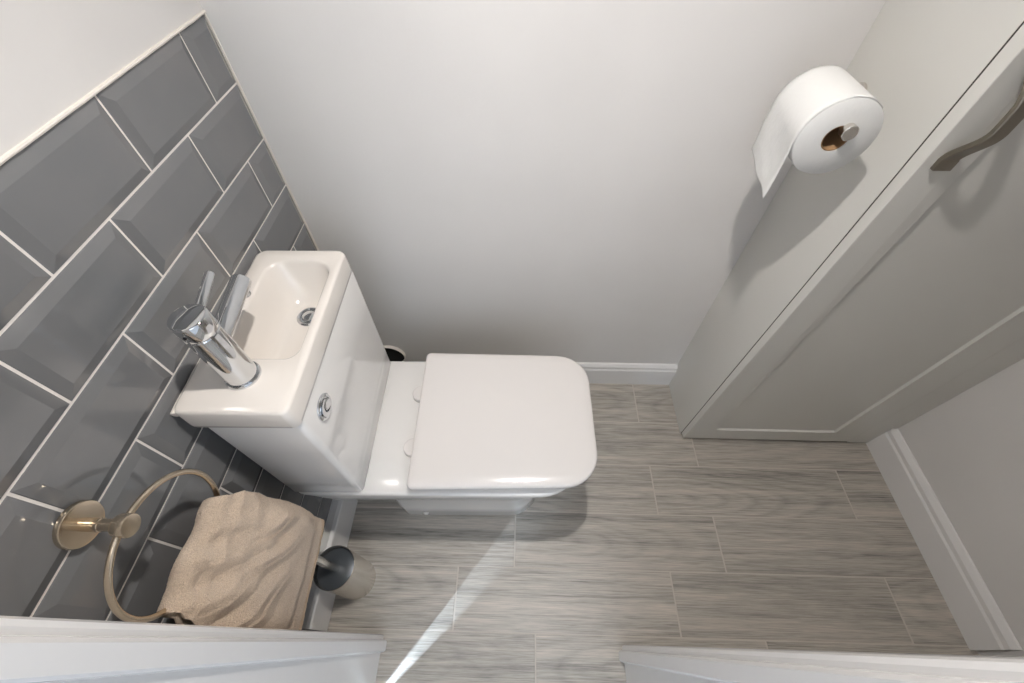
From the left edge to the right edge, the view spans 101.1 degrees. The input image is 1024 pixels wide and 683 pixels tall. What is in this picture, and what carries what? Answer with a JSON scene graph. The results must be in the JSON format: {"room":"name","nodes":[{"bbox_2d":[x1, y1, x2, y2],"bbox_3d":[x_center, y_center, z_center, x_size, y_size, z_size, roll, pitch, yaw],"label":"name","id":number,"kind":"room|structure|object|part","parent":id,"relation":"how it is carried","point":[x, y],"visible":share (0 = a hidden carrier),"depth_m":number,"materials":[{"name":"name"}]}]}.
{"room":"bathroom","nodes":[
{"label":"bathroom","id":0,"kind":"room"},
{"bbox_2d":[0,0,331,630],"bbox_3d":[-0.553,-0.154,0.244,0.124,2.420,1.078,1,53,1],"label":"wall","id":1,"kind":"structure","parent":0,"point":[135,162],"depth_m":0.52,"materials":[{"name":"grey tile"}]},
{"bbox_2d":[52,468,220,622],"bbox_3d":[-0.463,0.252,0.539,0.062,0.201,0.180,1,53,1],"label":"towel ring","id":2,"kind":"object","parent":1,"relation":"attached to","point":[81,521],"visible":0.8,"depth_m":0.47,"materials":[{"name":"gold metal"}]},
{"bbox_3d":[-0.491,0.208,0.479,0.007,0.053,0.053,1,53,1],"label":"wall plate","id":3,"kind":"part","parent":2,"relation":"part of","materials":[{"name":"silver metal"}]},
{"bbox_3d":[-0.466,0.209,0.479,0.046,0.016,0.016,1,53,1],"label":"post","id":4,"kind":"part","parent":2,"relation":"part of","materials":[{"name":"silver metal"}]},
{"bbox_3d":[-0.440,0.209,0.479,0.015,0.027,0.027,1,53,1],"label":"knob","id":5,"kind":"part","parent":2,"relation":"part of","materials":[{"name":"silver metal"}]},
{"bbox_2d":[157,490,324,629],"bbox_3d":[-0.421,0.375,0.715,0.096,0.350,0.208,1,53,1],"label":"hand towel","id":6,"kind":"object","parent":2,"relation":"hanging from","point":[248,559],"visible":0.97,"depth_m":0.63,"materials":[{"name":"beige fabric"}]},
{"bbox_2d":[302,499,357,630],"bbox_3d":[-0.477,0.398,1.243,0.036,0.117,0.750,1,53,1],"label":"baseboard","id":7,"kind":"structure","parent":1,"relation":"attached to","point":[339,522],"depth_m":1.09,"materials":[{"name":"white wood"}]},
{"bbox_2d":[198,0,885,363],"bbox_3d":[0.344,-0.619,0.588,1.890,2.420,0.120,1,53,1],"label":"wall","id":8,"kind":"structure","parent":0,"point":[575,180],"depth_m":0.82,"materials":[{"name":"white paint"}]},
{"bbox_2d":[384,345,405,360],"bbox_3d":[-0.408,0.047,1.406,0.103,0.103,0.011,1,53,1],"label":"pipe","id":9,"kind":"object","parent":8,"relation":"attached to","point":[394,353],"visible":0.41,"depth_m":1.40,"materials":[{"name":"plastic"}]},
{"bbox_2d":[576,362,677,384],"bbox_3d":[0.158,0.107,1.462,0.800,0.110,0.016,1,53,1],"label":"baseboard","id":10,"kind":"structure","parent":8,"relation":"attached to","point":[597,372],"depth_m":1.44,"materials":[{"name":"white wood"}]},
{"bbox_2d":[325,383,977,682],"bbox_3d":[0.178,0.726,1.091,2.989,0.030,1.450,1,53,1],"label":"floor","id":11,"kind":"structure","parent":0,"point":[671,539],"depth_m":1.16,"materials":[{"name":"grey wood"}]},
{"bbox_2d":[313,545,375,599],"bbox_3d":[-0.414,0.540,0.999,0.095,0.336,0.095,1,53,1],"label":"toilet brush","id":12,"kind":"object","parent":11,"relation":"on","point":[339,570],"visible":0.92,"depth_m":1.00,"materials":[{"name":"silver metal"}]},
{"bbox_3d":[-0.414,0.489,0.929,0.017,0.162,0.017,1,53,1],"label":"handle","id":13,"kind":"part","parent":12,"relation":"part of","materials":[{"name":"silver metal"}]},
{"bbox_3d":[-0.414,0.538,0.996,0.091,0.009,0.091,1,53,1],"label":"brush lid","id":14,"kind":"part","parent":12,"relation":"part of","materials":[{"name":"grey"}]},
{"bbox_2d":[209,270,596,514],"bbox_3d":[-0.140,0.203,1.017,0.653,0.711,0.343,0,53,0],"label":"toilet","id":15,"kind":"object","parent":11,"relation":"on","point":[446,433],"visible":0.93,"depth_m":0.92,"materials":[{"name":"white ceramic"}]},
{"bbox_2d":[167,250,351,427],"bbox_3d":[-0.401,-0.055,0.665,0.176,0.213,0.343,0,53,0],"label":"basin","id":16,"kind":"object","parent":15,"relation":"on","point":[261,354],"visible":1,"depth_m":0.63,"materials":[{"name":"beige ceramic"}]},
{"bbox_2d":[167,271,261,390],"bbox_3d":[-0.399,-0.028,0.599,0.051,0.139,0.144,1,53,1],"label":"tap","id":17,"kind":"object","parent":16,"relation":"on","point":[208,336],"depth_m":0.57,"materials":[{"name":"silver metal"}]},
{"bbox_3d":[-0.016,0.171,0.972,0.404,0.021,0.341,0,53,0],"label":"lid","id":18,"kind":"part","parent":15,"relation":"part of","materials":[{"name":"white plastic"}]},
{"bbox_2d":[669,0,1023,442],"bbox_3d":[0.859,-0.366,0.574,0.610,2.100,0.277,1,53,1],"label":"tall cabinet","id":19,"kind":"object","parent":11,"relation":"on","point":[871,292],"visible":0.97,"depth_m":0.78,"materials":[{"name":"grey paint"}]},
{"bbox_2d":[838,82,866,140],"bbox_3d":[0.505,-0.346,0.632,0.098,0.036,0.164,1,53,1],"label":"toilet roll holder","id":20,"kind":"object","parent":19,"relation":"attached to","point":[849,131],"visible":0.34,"depth_m":0.58,"materials":[{"name":"silver metal"}]},
{"bbox_2d":[752,65,883,198],"bbox_3d":[0.456,-0.312,0.640,0.113,0.156,0.100,1,53,1],"label":"toilet roll","id":21,"kind":"object","parent":20,"relation":"on","point":[802,122],"visible":0.99,"depth_m":0.60,"materials":[{"name":"white paper"}]},
{"bbox_3d":[0.553,-0.397,0.673,0.005,0.030,0.030,1,53,1],"label":"wall plate","id":22,"kind":"part","parent":20,"relation":"part of","materials":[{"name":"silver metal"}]},
{"bbox_3d":[0.591,-0.274,0.508,0.025,0.163,0.040,1,53,1],"label":"handle","id":23,"kind":"part","parent":19,"relation":"part of","materials":[{"name":"grey metal"}]},
{"bbox_2d":[898,359,1023,656],"bbox_3d":[1.217,-0.208,0.283,0.120,2.420,0.862,1,53,1],"label":"wall","id":24,"kind":"structure","parent":0,"point":[968,448],"depth_m":1.03,"materials":[{"name":"white paint"}]},
{"bbox_2d":[866,428,1021,649],"bbox_3d":[1.149,0.506,1.161,0.015,0.118,0.558,1,53,1],"label":"baseboard","id":25,"kind":"structure","parent":24,"relation":"attached to","point":[981,623],"depth_m":1.12,"materials":[{"name":"white wood"}]},
{"bbox_3d":[0.322,-0.504,-0.786,1.890,0.350,0.100,1,53,1],"label":"wall","id":26,"kind":"structure","parent":0,"visible":0},
{"bbox_2d":[0,616,386,682],"bbox_3d":[-0.559,0.206,0.184,0.488,2.052,0.200,1,53,1],"label":"trim","id":27,"kind":"structure","parent":26,"relation":"attached to","point":[32,649],"depth_m":0.40,"materials":[{"name":"white wood"}]},
{"bbox_2d":[619,645,1023,682],"bbox_3d":[0.707,0.209,0.181,0.890,2.052,0.134,1,53,1],"label":"trim","id":28,"kind":"structure","parent":26,"relation":"attached to","point":[643,663],"depth_m":0.40,"materials":[{"name":"white"}]}
]}

